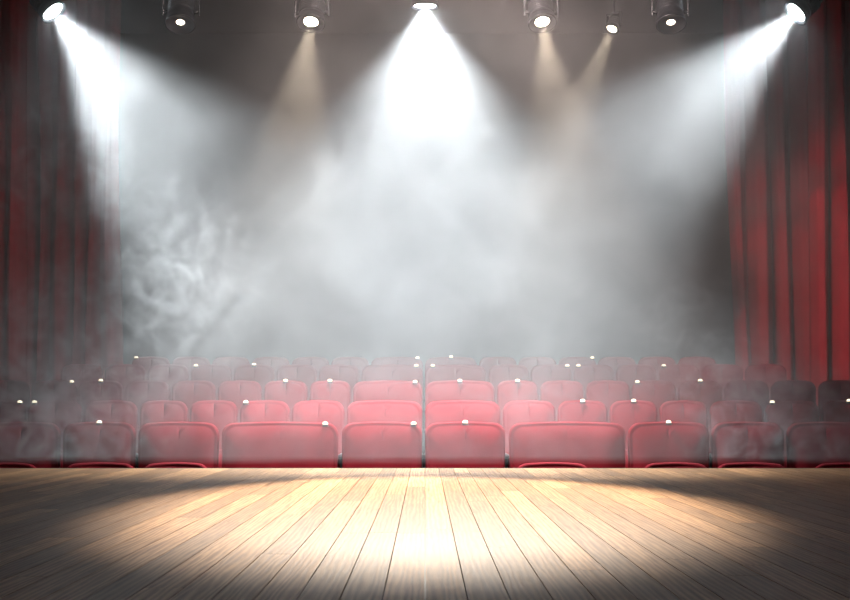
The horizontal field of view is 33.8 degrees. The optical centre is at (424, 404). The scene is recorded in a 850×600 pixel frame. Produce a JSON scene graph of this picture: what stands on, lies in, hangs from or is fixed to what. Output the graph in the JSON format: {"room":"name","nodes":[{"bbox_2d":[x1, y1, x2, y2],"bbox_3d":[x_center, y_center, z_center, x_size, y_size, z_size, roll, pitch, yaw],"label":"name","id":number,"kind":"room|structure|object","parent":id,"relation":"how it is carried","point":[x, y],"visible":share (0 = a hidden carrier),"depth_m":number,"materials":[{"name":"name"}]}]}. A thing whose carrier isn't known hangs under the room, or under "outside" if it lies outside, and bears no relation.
{"room":"auditorium","nodes":[
{"label":"auditorium","id":0,"kind":"room"},
{"bbox_2d":[121,0,722,32],"bbox_3d":[0.000,-4.613,7.850,10.800,0.200,18.700,0,0,0],"label":"ceiling","id":1,"kind":"structure","parent":0,"point":[137,16],"depth_m":16.26,"materials":[{"name":"paint"}]},
{"bbox_3d":[0.000,-3.794,10.000,6.200,1.418,0.070,0,0,0],"label":"bar","id":2,"kind":"object","parent":1,"relation":"hanging from","visible":0},
{"bbox_2d":[29,0,65,22],"bbox_3d":[-2.695,-2.942,10.002,0.261,0.421,0.242,0,0,45],"label":"spotlight","id":3,"kind":"object","parent":2,"relation":"hanging from","point":[49,11],"visible":1,"depth_m":9.96,"materials":[{"name":"black metal"}]},
{"bbox_2d":[162,0,199,33],"bbox_3d":[-1.743,-2.906,9.986,0.248,0.492,0.257,0,0,-42],"label":"spotlight","id":4,"kind":"object","parent":2,"relation":"hanging from","point":[180,19],"visible":1,"depth_m":9.95,"materials":[{"name":"black metal"}]},
{"bbox_2d":[294,0,329,32],"bbox_3d":[-0.810,-2.911,9.988,0.233,0.483,0.239,0,0,-30],"label":"spotlight","id":5,"kind":"object","parent":2,"relation":"hanging from","point":[311,14],"visible":1,"depth_m":9.96,"materials":[{"name":"black metal"}]},
{"bbox_2d":[411,0,438,10],"bbox_3d":[0.000,-2.995,10.002,0.204,0.315,0.204,0,0,45],"label":"spotlight","id":6,"kind":"object","parent":2,"relation":"hanging from","point":[418,5],"visible":1,"depth_m":9.99,"materials":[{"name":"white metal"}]},
{"bbox_2d":[523,0,557,32],"bbox_3d":[0.831,-2.911,9.988,0.237,0.484,0.234,0,0,38],"label":"spotlight","id":7,"kind":"object","parent":2,"relation":"hanging from","point":[541,14],"visible":1,"depth_m":9.96,"materials":[{"name":"black metal"}]},
{"bbox_2d":[651,0,688,33],"bbox_3d":[1.751,-2.906,9.986,0.247,0.492,0.256,0,0,38],"label":"spotlight","id":8,"kind":"object","parent":2,"relation":"hanging from","point":[671,19],"visible":1,"depth_m":9.95,"materials":[{"name":"black metal"}]},
{"bbox_2d":[784,0,822,24],"bbox_3d":[2.699,-2.935,9.993,0.270,0.436,0.246,0,0,25],"label":"spotlight","id":9,"kind":"object","parent":2,"relation":"hanging from","point":[799,12],"visible":1,"depth_m":9.95,"materials":[{"name":"black metal"}]},
{"bbox_3d":[0.000,-4.044,12.000,6.200,0.918,0.070,0,0,0],"label":"bar","id":10,"kind":"object","parent":1,"relation":"hanging from","visible":0},
{"bbox_2d":[604,0,621,34],"bbox_3d":[1.614,-3.416,11.996,0.156,0.474,0.152,0,0,0],"label":"spotlight","id":11,"kind":"object","parent":10,"relation":"hanging from","point":[613,23],"visible":1,"depth_m":11.97,"materials":[{"name":"black metal"}]},
{"bbox_2d":[423,446,424,467],"bbox_3d":[0.000,0.969,12.800,10.380,0.937,8.400,0,0,0],"label":"floor","id":12,"kind":"structure","parent":0,"point":[423,446],"depth_m":12.98,"materials":[{"name":"carpet"}]},
{"bbox_2d":[0,400,25,421],"bbox_3d":[-3.233,0.447,10.577,0.416,0.966,0.393,0,0,-9],"label":"seat","id":13,"kind":"object","parent":12,"relation":"on","point":[10,411],"visible":0.31,"depth_m":10.65,"materials":[{"name":"fabric"}]},
{"bbox_2d":[0,0,27,382],"bbox_3d":[-4.517,-1.988,13.709,1.237,4.950,0.375,0,0,0],"label":"stage curtain","id":14,"kind":"object","parent":12,"relation":"on","point":[13,13],"visible":0.84,"depth_m":13.76,"materials":[{"name":"fabric"}]},
{"bbox_2d":[0,380,29,421],"bbox_3d":[-3.433,0.277,11.458,0.376,0.966,0.393,0,0,-10],"label":"seat","id":15,"kind":"object","parent":12,"relation":"on","point":[10,390],"visible":0.18,"depth_m":11.53,"materials":[{"name":"fabric"}]},
{"bbox_2d":[0,463,35,467],"bbox_3d":[-2.710,0.854,8.918,0.486,0.966,0.393,0,0,-7],"label":"seat","id":16,"kind":"object","parent":12,"relation":"on","point":[2,465],"visible":0.12,"depth_m":9.02,"materials":[{"name":"fabric"}]},
{"bbox_2d":[0,422,60,467],"bbox_3d":[-2.814,0.600,9.711,0.556,0.966,0.393,0,0,-7],"label":"seat","id":17,"kind":"object","parent":12,"relation":"on","point":[38,444],"visible":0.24,"depth_m":9.77,"materials":[{"name":"fabric"}]},
{"bbox_2d":[31,380,76,402],"bbox_3d":[-3.054,0.277,11.492,0.376,0.966,0.394,0,0,-8],"label":"seat","id":18,"kind":"object","parent":12,"relation":"on","point":[46,390],"visible":0.23,"depth_m":11.55,"materials":[{"name":"fabric"}]},
{"bbox_2d":[28,400,81,467],"bbox_3d":[-2.814,0.447,10.611,0.416,0.966,0.393,0,0,-7],"label":"seat","id":19,"kind":"object","parent":12,"relation":"on","point":[61,413],"visible":0.27,"depth_m":10.66,"materials":[{"name":"fabric"}]},
{"bbox_2d":[27,0,122,406],"bbox_3d":[-4.135,-1.988,14.657,1.975,4.950,0.380,0,0,-1],"label":"stage curtain","id":20,"kind":"object","parent":12,"relation":"on","point":[75,316],"visible":0.66,"depth_m":14.67,"materials":[{"name":"fabric"}]},
{"bbox_2d":[61,364,102,403],"bbox_3d":[-3.044,0.117,12.393,0.376,0.966,0.394,0,0,-8],"label":"seat","id":21,"kind":"object","parent":12,"relation":"on","point":[79,373],"visible":0.18,"depth_m":12.45,"materials":[{"name":"fabric"}]},
{"bbox_2d":[63,420,135,467],"bbox_3d":[-2.276,0.596,9.744,0.516,0.975,0.393,0,0,-5],"label":"seat","id":22,"kind":"object","parent":12,"relation":"on","point":[99,441],"visible":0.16,"depth_m":9.79,"materials":[{"name":"fabric"}]},
{"bbox_2d":[67,462,133,467],"bbox_3d":[-2.092,0.854,8.953,0.486,0.966,0.393,0,0,-4],"label":"seat","id":23,"kind":"object","parent":12,"relation":"on","point":[92,464],"visible":0.09,"depth_m":9.05,"materials":[{"name":"fabric"}]},
{"bbox_2d":[79,379,123,421],"bbox_3d":[-2.675,0.273,11.521,0.376,0.975,0.393,0,0,-7],"label":"seat","id":24,"kind":"object","parent":12,"relation":"on","point":[95,390],"visible":0.31,"depth_m":11.58,"materials":[{"name":"fabric"}]},
{"bbox_2d":[84,400,137,467],"bbox_3d":[-2.396,0.447,10.638,0.416,0.966,0.393,0,0,-6],"label":"seat","id":25,"kind":"object","parent":12,"relation":"on","point":[106,410],"visible":0.18,"depth_m":10.70,"materials":[{"name":"fabric"}]},
{"bbox_2d":[105,364,145,400],"bbox_3d":[-2.665,0.117,12.421,0.376,0.966,0.393,0,0,-7],"label":"seat","id":26,"kind":"object","parent":12,"relation":"on","point":[124,374],"visible":0.25,"depth_m":12.48,"materials":[{"name":"fabric"}]},
{"bbox_2d":[125,380,169,452],"bbox_3d":[-2.296,0.277,11.543,0.376,0.966,0.393,0,0,-5],"label":"seat","id":27,"kind":"object","parent":12,"relation":"on","point":[140,392],"visible":0.15,"depth_m":11.60,"materials":[{"name":"fabric"}]},
{"bbox_2d":[132,356,169,379],"bbox_3d":[-2.615,0.017,13.325,0.376,0.966,0.393,0,0,-6],"label":"seat","id":28,"kind":"object","parent":12,"relation":"on","point":[146,362],"visible":0.22,"depth_m":13.40,"materials":[{"name":"fabric"}]},
{"bbox_2d":[136,400,187,467],"bbox_3d":[-1.997,0.447,10.657,0.376,0.966,0.393,0,0,-4],"label":"seat","id":29,"kind":"object","parent":12,"relation":"on","point":[160,410],"visible":0.25,"depth_m":10.72,"materials":[{"name":"fabric"}]},
{"bbox_2d":[148,364,188,400],"bbox_3d":[-2.286,0.117,12.444,0.376,0.966,0.394,0,0,-5],"label":"seat","id":30,"kind":"object","parent":12,"relation":"on","point":[170,374],"visible":0.2,"depth_m":12.50,"materials":[{"name":"fabric"}]},
{"bbox_2d":[145,462,206,467],"bbox_3d":[-1.608,0.854,8.969,0.456,0.966,0.393,0,0,-2],"label":"seat","id":31,"kind":"object","parent":12,"relation":"on","point":[166,464],"visible":0.14,"depth_m":9.06,"materials":[{"name":"fabric"}]},
{"bbox_2d":[138,422,218,467],"bbox_3d":[-1.728,0.600,9.766,0.576,0.966,0.394,0,0,-3],"label":"seat","id":32,"kind":"object","parent":12,"relation":"on","point":[158,442],"visible":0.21,"depth_m":9.81,"materials":[{"name":"fabric"}]},
{"bbox_2d":[172,357,209,379],"bbox_3d":[-2.236,0.017,13.346,0.376,0.966,0.394,0,0,-5],"label":"seat","id":33,"kind":"object","parent":12,"relation":"on","point":[189,362],"visible":0.12,"depth_m":13.42,"materials":[{"name":"fabric"}]},
{"bbox_2d":[172,380,215,421],"bbox_3d":[-1.917,0.277,11.560,0.376,0.966,0.393,0,0,-4],"label":"seat","id":34,"kind":"object","parent":12,"relation":"on","point":[188,392],"visible":0.19,"depth_m":11.62,"materials":[{"name":"fabric"}]},
{"bbox_2d":[191,364,231,399],"bbox_3d":[-1.907,0.117,12.460,0.376,0.966,0.393,0,0,-4],"label":"seat","id":35,"kind":"object","parent":12,"relation":"on","point":[216,374],"visible":0.19,"depth_m":12.52,"materials":[{"name":"fabric"}]},
{"bbox_2d":[190,400,237,467],"bbox_3d":[-1.618,0.447,10.669,0.376,0.966,0.394,0,0,-2],"label":"seat","id":36,"kind":"object","parent":12,"relation":"on","point":[218,413],"visible":0.2,"depth_m":10.72,"materials":[{"name":"fabric"}]},
{"bbox_2d":[212,357,249,380],"bbox_3d":[-1.857,0.017,13.362,0.376,0.966,0.393,0,0,-3],"label":"seat","id":37,"kind":"object","parent":12,"relation":"on","point":[232,362],"visible":0.13,"depth_m":13.44,"materials":[{"name":"fabric"}]},
{"bbox_2d":[218,380,261,422],"bbox_3d":[-1.538,0.277,11.571,0.376,0.966,0.393,0,0,-2],"label":"seat","id":38,"kind":"object","parent":12,"relation":"on","point":[237,392],"visible":0.19,"depth_m":11.63,"materials":[{"name":"fabric"}]},
{"bbox_2d":[234,363,274,399],"bbox_3d":[-1.528,0.113,12.471,0.376,0.975,0.393,0,0,-2],"label":"seat","id":39,"kind":"object","parent":12,"relation":"on","point":[262,374],"visible":0.24,"depth_m":12.53,"materials":[{"name":"fabric"}]},
{"bbox_2d":[240,400,289,422],"bbox_3d":[-1.229,0.447,10.676,0.396,0.966,0.393,0,0,-1],"label":"seat","id":40,"kind":"object","parent":12,"relation":"on","point":[261,410],"visible":0.27,"depth_m":10.73,"materials":[{"name":"fabric"}]},
{"bbox_2d":[252,357,289,380],"bbox_3d":[-1.478,0.017,13.372,0.376,0.966,0.394,0,0,-2],"label":"seat","id":41,"kind":"object","parent":12,"relation":"on","point":[275,363],"visible":0.16,"depth_m":13.45,"materials":[{"name":"fabric"}]},
{"bbox_2d":[222,422,337,467],"bbox_3d":[-1.020,0.600,9.777,0.836,0.966,0.394,0,0,0],"label":"seat","id":42,"kind":"object","parent":12,"relation":"on","point":[245,444],"visible":0.27,"depth_m":9.82,"materials":[{"name":"fabric"}]},
{"bbox_2d":[264,379,307,421],"bbox_3d":[-1.159,0.273,11.576,0.376,0.975,0.393,0,0,-1],"label":"seat","id":43,"kind":"object","parent":12,"relation":"on","point":[290,392],"visible":0.23,"depth_m":11.63,"materials":[{"name":"fabric"}]},
{"bbox_2d":[277,364,316,400],"bbox_3d":[-1.149,0.117,12.476,0.376,0.966,0.394,0,0,-1],"label":"seat","id":44,"kind":"object","parent":12,"relation":"on","point":[307,374],"visible":0.21,"depth_m":12.54,"materials":[{"name":"fabric"}]},
{"bbox_2d":[292,357,328,380],"bbox_3d":[-1.100,0.017,13.377,0.376,0.966,0.393,0,0,0],"label":"seat","id":45,"kind":"object","parent":12,"relation":"on","point":[317,362],"visible":0.12,"depth_m":13.45,"materials":[{"name":"fabric"}]},
{"bbox_2d":[292,400,344,467],"bbox_3d":[-0.820,0.447,10.677,0.416,0.966,0.393,0,0,0],"label":"seat","id":46,"kind":"object","parent":12,"relation":"on","point":[320,411],"visible":0.28,"depth_m":10.73,"materials":[{"name":"fabric"}]},
{"bbox_2d":[310,379,350,426],"bbox_3d":[-0.790,0.273,11.577,0.356,0.975,0.393,0,0,0],"label":"seat","id":47,"kind":"object","parent":12,"relation":"on","point":[327,390],"visible":0.27,"depth_m":11.63,"materials":[{"name":"fabric"}]},
{"bbox_2d":[319,364,358,402],"bbox_3d":[-0.770,0.117,12.477,0.376,0.966,0.393,0,0,0],"label":"seat","id":48,"kind":"object","parent":12,"relation":"on","point":[349,374],"visible":0.22,"depth_m":12.54,"materials":[{"name":"fabric"}]},
{"bbox_2d":[331,357,368,381],"bbox_3d":[-0.720,0.017,13.377,0.376,0.966,0.393,0,0,0],"label":"seat","id":49,"kind":"object","parent":12,"relation":"on","point":[360,363],"visible":0.17,"depth_m":13.45,"materials":[{"name":"fabric"}]},
{"bbox_2d":[342,422,421,467],"bbox_3d":[-0.302,0.600,9.777,0.581,0.966,0.393,0,0,0],"label":"seat","id":50,"kind":"object","parent":12,"relation":"on","point":[364,444],"visible":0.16,"depth_m":9.82,"materials":[{"name":"fabric"}]},
{"bbox_2d":[347,400,422,467],"bbox_3d":[-0.310,0.447,10.677,0.596,0.966,0.393,0,0,0],"label":"seat","id":51,"kind":"object","parent":12,"relation":"on","point":[377,410],"visible":0.23,"depth_m":10.74,"materials":[{"name":"fabric"}]},
{"bbox_2d":[353,380,423,452],"bbox_3d":[-0.310,0.277,11.577,0.596,0.966,0.393,0,0,0],"label":"seat","id":52,"kind":"object","parent":12,"relation":"on","point":[395,390],"visible":0.26,"depth_m":11.64,"materials":[{"name":"fabric"}]},
{"bbox_2d":[361,364,423,428],"bbox_3d":[-0.295,0.117,12.477,0.566,0.966,0.393,0,0,0],"label":"seat","id":53,"kind":"object","parent":12,"relation":"on","point":[398,372],"visible":0.3,"depth_m":12.54,"materials":[{"name":"fabric"}]},
{"bbox_2d":[371,357,423,457],"bbox_3d":[-0.270,0.017,13.377,0.516,0.966,0.393,0,0,0],"label":"seat","id":54,"kind":"object","parent":12,"relation":"on","point":[380,360],"visible":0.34,"depth_m":13.46,"materials":[{"name":"fabric"}]},
{"bbox_2d":[424,356,476,401],"bbox_3d":[0.250,0.013,13.377,0.516,0.975,0.393,0,0,0],"label":"seat","id":55,"kind":"object","parent":12,"relation":"on","point":[434,360],"visible":0.2,"depth_m":13.46,"materials":[{"name":"fabric"}]},
{"bbox_2d":[424,364,485,412],"bbox_3d":[0.275,0.117,12.477,0.566,0.966,0.393,0,0,0],"label":"seat","id":56,"kind":"object","parent":12,"relation":"on","point":[448,372],"visible":0.21,"depth_m":12.54,"materials":[{"name":"fabric"}]},
{"bbox_2d":[424,379,494,432],"bbox_3d":[0.290,0.273,11.577,0.596,0.975,0.393,0,0,0],"label":"seat","id":57,"kind":"object","parent":12,"relation":"on","point":[459,389],"visible":0.21,"depth_m":11.64,"materials":[{"name":"fabric"}]},
{"bbox_2d":[424,400,500,457],"bbox_3d":[0.290,0.447,10.677,0.596,0.966,0.393,0,0,0],"label":"seat","id":58,"kind":"object","parent":12,"relation":"on","point":[455,410],"visible":0.16,"depth_m":10.74,"materials":[{"name":"fabric"}]},
{"bbox_2d":[425,420,504,467],"bbox_3d":[0.282,0.596,9.777,0.581,0.975,0.393,0,0,0],"label":"seat","id":59,"kind":"object","parent":12,"relation":"on","point":[465,444],"visible":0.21,"depth_m":9.82,"materials":[{"name":"fabric"}]},
{"bbox_2d":[479,357,516,381],"bbox_3d":[0.700,0.017,13.377,0.376,0.966,0.393,0,0,0],"label":"seat","id":60,"kind":"object","parent":12,"relation":"on","point":[486,363],"visible":0.14,"depth_m":13.45,"materials":[{"name":"fabric"}]},
{"bbox_2d":[488,364,528,403],"bbox_3d":[0.750,0.117,12.477,0.376,0.966,0.393,0,0,0],"label":"seat","id":61,"kind":"object","parent":12,"relation":"on","point":[497,374],"visible":0.19,"depth_m":12.54,"materials":[{"name":"fabric"}]},
{"bbox_2d":[497,379,537,426],"bbox_3d":[0.770,0.273,11.577,0.356,0.975,0.393,0,0,0],"label":"seat","id":62,"kind":"object","parent":12,"relation":"on","point":[514,390],"visible":0.2,"depth_m":11.63,"materials":[{"name":"fabric"}]},
{"bbox_2d":[503,400,554,467],"bbox_3d":[0.800,0.447,10.677,0.416,0.966,0.393,0,0,0],"label":"seat","id":63,"kind":"object","parent":12,"relation":"on","point":[524,411],"visible":0.21,"depth_m":10.73,"materials":[{"name":"fabric"}]},
{"bbox_2d":[518,357,555,380],"bbox_3d":[1.080,0.017,13.377,0.376,0.966,0.393,0,0,0],"label":"seat","id":64,"kind":"object","parent":12,"relation":"on","point":[529,363],"visible":0.18,"depth_m":13.45,"materials":[{"name":"fabric"}]},
{"bbox_2d":[531,364,570,400],"bbox_3d":[1.130,0.117,12.476,0.376,0.966,0.393,0,0,1],"label":"seat","id":65,"kind":"object","parent":12,"relation":"on","point":[540,374],"visible":0.22,"depth_m":12.54,"materials":[{"name":"fabric"}]},
{"bbox_2d":[518,462,586,467],"bbox_3d":[0.825,0.854,8.977,0.506,0.966,0.393,0,0,0],"label":"seat","id":66,"kind":"object","parent":12,"relation":"on","point":[539,464],"visible":0.07,"depth_m":9.07,"materials":[{"name":"fabric"}]},
{"bbox_2d":[540,380,583,421],"bbox_3d":[1.140,0.277,11.576,0.376,0.966,0.393,0,0,1],"label":"seat","id":67,"kind":"object","parent":12,"relation":"on","point":[557,392],"visible":0.19,"depth_m":11.63,"materials":[{"name":"fabric"}]},
{"bbox_2d":[509,422,624,467],"bbox_3d":[1.000,0.600,9.777,0.836,0.966,0.393,0,0,0],"label":"seat","id":68,"kind":"object","parent":12,"relation":"on","point":[589,444],"visible":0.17,"depth_m":9.82,"materials":[{"name":"fabric"}]},
{"bbox_2d":[558,357,595,380],"bbox_3d":[1.459,0.017,13.373,0.376,0.966,0.394,0,0,2],"label":"seat","id":69,"kind":"object","parent":12,"relation":"on","point":[572,361],"visible":0.2,"depth_m":13.45,"materials":[{"name":"fabric"}]},
{"bbox_2d":[557,399,607,422],"bbox_3d":[1.209,0.443,10.676,0.396,0.975,0.393,0,0,1],"label":"seat","id":70,"kind":"object","parent":12,"relation":"on","point":[582,410],"visible":0.23,"depth_m":10.73,"materials":[{"name":"fabric"}]},
{"bbox_2d":[573,364,613,399],"bbox_3d":[1.508,0.117,12.472,0.376,0.966,0.393,0,0,2],"label":"seat","id":71,"kind":"object","parent":12,"relation":"on","point":[584,374],"visible":0.27,"depth_m":12.53,"materials":[{"name":"fabric"}]},
{"bbox_2d":[586,380,629,422],"bbox_3d":[1.518,0.277,11.571,0.376,0.966,0.394,0,0,2],"label":"seat","id":72,"kind":"object","parent":12,"relation":"on","point":[607,392],"visible":0.13,"depth_m":11.63,"materials":[{"name":"fabric"}]},
{"bbox_2d":[598,357,635,380],"bbox_3d":[1.837,0.017,13.363,0.376,0.966,0.394,0,0,3],"label":"seat","id":73,"kind":"object","parent":12,"relation":"on","point":[614,363],"visible":0.15,"depth_m":13.44,"materials":[{"name":"fabric"}]},
{"bbox_2d":[610,399,656,467],"bbox_3d":[1.598,0.443,10.669,0.376,0.975,0.394,0,0,2],"label":"seat","id":74,"kind":"object","parent":12,"relation":"on","point":[627,413],"visible":0.23,"depth_m":10.72,"materials":[{"name":"fabric"}]},
{"bbox_2d":[616,364,656,399],"bbox_3d":[1.887,0.117,12.461,0.376,0.966,0.393,0,0,4],"label":"seat","id":75,"kind":"object","parent":12,"relation":"on","point":[630,373],"visible":0.13,"depth_m":12.52,"materials":[{"name":"fabric"}]},
{"bbox_2d":[632,380,675,421],"bbox_3d":[1.897,0.277,11.561,0.376,0.966,0.393,0,0,4],"label":"seat","id":76,"kind":"object","parent":12,"relation":"on","point":[657,392],"visible":0.23,"depth_m":11.62,"materials":[{"name":"fabric"}]},
{"bbox_2d":[638,357,675,379],"bbox_3d":[2.216,0.017,13.347,0.376,0.966,0.393,0,0,5],"label":"seat","id":77,"kind":"object","parent":12,"relation":"on","point":[656,362],"visible":0.17,"depth_m":13.42,"materials":[{"name":"fabric"}]},
{"bbox_2d":[628,420,708,467],"bbox_3d":[1.708,0.596,9.767,0.581,0.975,0.393,0,0,3],"label":"seat","id":78,"kind":"object","parent":12,"relation":"on","point":[668,441],"visible":0.27,"depth_m":9.81,"materials":[{"name":"fabric"}]},
{"bbox_2d":[645,462,705,467],"bbox_3d":[1.618,0.854,8.969,0.456,0.966,0.393,0,0,2],"label":"seat","id":79,"kind":"object","parent":12,"relation":"on","point":[664,464],"visible":0.03,"depth_m":9.06,"materials":[{"name":"fabric"}]},
{"bbox_2d":[658,364,699,400],"bbox_3d":[2.266,0.117,12.445,0.376,0.966,0.393,0,0,5],"label":"seat","id":80,"kind":"object","parent":12,"relation":"on","point":[676,374],"visible":0.25,"depth_m":12.50,"materials":[{"name":"fabric"}]},
{"bbox_2d":[659,400,711,467],"bbox_3d":[1.977,0.447,10.658,0.376,0.966,0.393,0,0,4],"label":"seat","id":81,"kind":"object","parent":12,"relation":"on","point":[679,410],"visible":0.27,"depth_m":10.72,"materials":[{"name":"fabric"}]},
{"bbox_2d":[678,357,715,378],"bbox_3d":[2.595,0.017,13.326,0.376,0.966,0.394,0,0,6],"label":"seat","id":82,"kind":"object","parent":12,"relation":"on","point":[700,363],"visible":0.23,"depth_m":13.40,"materials":[{"name":"fabric"}]},
{"bbox_2d":[678,379,721,452],"bbox_3d":[2.276,0.273,11.544,0.376,0.975,0.393,0,0,5],"label":"seat","id":83,"kind":"object","parent":12,"relation":"on","point":[706,392],"visible":0.22,"depth_m":11.60,"materials":[{"name":"fabric"}]},
{"bbox_2d":[701,364,742,400],"bbox_3d":[2.645,0.117,12.422,0.376,0.966,0.393,0,0,7],"label":"seat","id":84,"kind":"object","parent":12,"relation":"on","point":[722,374],"visible":0.24,"depth_m":12.48,"materials":[{"name":"fabric"}]},
{"bbox_2d":[709,400,762,467],"bbox_3d":[2.376,0.447,10.639,0.416,0.966,0.393,0,0,6],"label":"seat","id":85,"kind":"object","parent":12,"relation":"on","point":[731,410],"visible":0.2,"depth_m":10.70,"materials":[{"name":"fabric"}]},
{"bbox_2d":[724,380,768,421],"bbox_3d":[2.655,0.277,11.522,0.376,0.966,0.393,0,0,7],"label":"seat","id":86,"kind":"object","parent":12,"relation":"on","point":[745,390],"visible":0.19,"depth_m":11.58,"materials":[{"name":"fabric"}]},
{"bbox_2d":[711,422,783,467],"bbox_3d":[2.256,0.600,9.745,0.516,0.966,0.393,0,0,5],"label":"seat","id":87,"kind":"object","parent":12,"relation":"on","point":[731,442],"visible":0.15,"depth_m":9.79,"materials":[{"name":"fabric"}]},
{"bbox_2d":[718,462,784,467],"bbox_3d":[2.102,0.854,8.952,0.486,0.966,0.394,0,0,4],"label":"seat","id":88,"kind":"object","parent":12,"relation":"on","point":[741,464],"visible":0.09,"depth_m":9.05,"materials":[{"name":"fabric"}]},
{"bbox_2d":[745,364,786,402],"bbox_3d":[3.024,0.117,12.395,0.376,0.966,0.393,0,0,8],"label":"seat","id":89,"kind":"object","parent":12,"relation":"on","point":[769,374],"visible":0.24,"depth_m":12.45,"materials":[{"name":"fabric"}]},
{"bbox_2d":[765,400,818,467],"bbox_3d":[2.795,0.447,10.612,0.416,0.966,0.393,0,0,7],"label":"seat","id":90,"kind":"object","parent":12,"relation":"on","point":[785,413],"visible":0.21,"depth_m":10.67,"materials":[{"name":"fabric"}]},
{"bbox_2d":[771,380,815,403],"bbox_3d":[3.034,0.277,11.494,0.376,0.966,0.394,0,0,8],"label":"seat","id":91,"kind":"object","parent":12,"relation":"on","point":[800,390],"visible":0.2,"depth_m":11.55,"materials":[{"name":"fabric"}]},
{"bbox_2d":[786,422,849,467],"bbox_3d":[2.795,0.600,9.712,0.556,0.966,0.394,0,0,7],"label":"seat","id":92,"kind":"object","parent":12,"relation":"on","point":[808,444],"visible":0.3,"depth_m":9.77,"materials":[{"name":"fabric"}]},
{"bbox_2d":[815,463,849,467],"bbox_3d":[2.720,0.854,8.918,0.486,0.966,0.393,0,0,7],"label":"seat","id":93,"kind":"object","parent":12,"relation":"on","point":[825,465],"visible":0.08,"depth_m":9.02,"materials":[{"name":"fabric"}]},
{"bbox_2d":[818,380,849,421],"bbox_3d":[3.413,0.277,11.460,0.376,0.966,0.393,0,0,10],"label":"seat","id":94,"kind":"object","parent":12,"relation":"on","point":[832,390],"visible":0.19,"depth_m":11.53,"materials":[{"name":"fabric"}]},
{"bbox_2d":[821,399,849,422],"bbox_3d":[3.213,0.443,10.579,0.416,0.975,0.394,0,0,9],"label":"seat","id":95,"kind":"object","parent":12,"relation":"on","point":[831,411],"visible":0.32,"depth_m":10.65,"materials":[{"name":"fabric"}]},
{"bbox_2d":[0,468,849,599],"bbox_3d":[0.000,0.862,3.553,10.380,0.950,10.105,0,0,0],"label":"floor","id":96,"kind":"structure","parent":0,"point":[66,533],"depth_m":4.31,"materials":[{"name":"brown wood"}]},
{"bbox_2d":[119,33,734,445],"bbox_3d":[0.000,-1.588,17.100,10.800,5.850,0.200,0,0,0],"label":"wall","id":97,"kind":"structure","parent":0,"point":[290,196],"depth_m":17.00,"materials":[{"name":"paint"}]},
{"bbox_2d":[723,0,809,380],"bbox_3d":[4.143,-1.985,14.637,1.974,4.944,0.398,0,0,0],"label":"stage curtain","id":98,"kind":"object","parent":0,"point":[765,51],"visible":0.54,"depth_m":14.65,"materials":[{"name":"fabric"}]},
{"bbox_2d":[807,0,849,405],"bbox_3d":[4.432,-1.988,13.698,1.371,4.950,0.389,0,0,0],"label":"stage curtain","id":99,"kind":"object","parent":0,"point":[828,28],"visible":0.86,"depth_m":13.71,"materials":[{"name":"fabric"}]}
]}

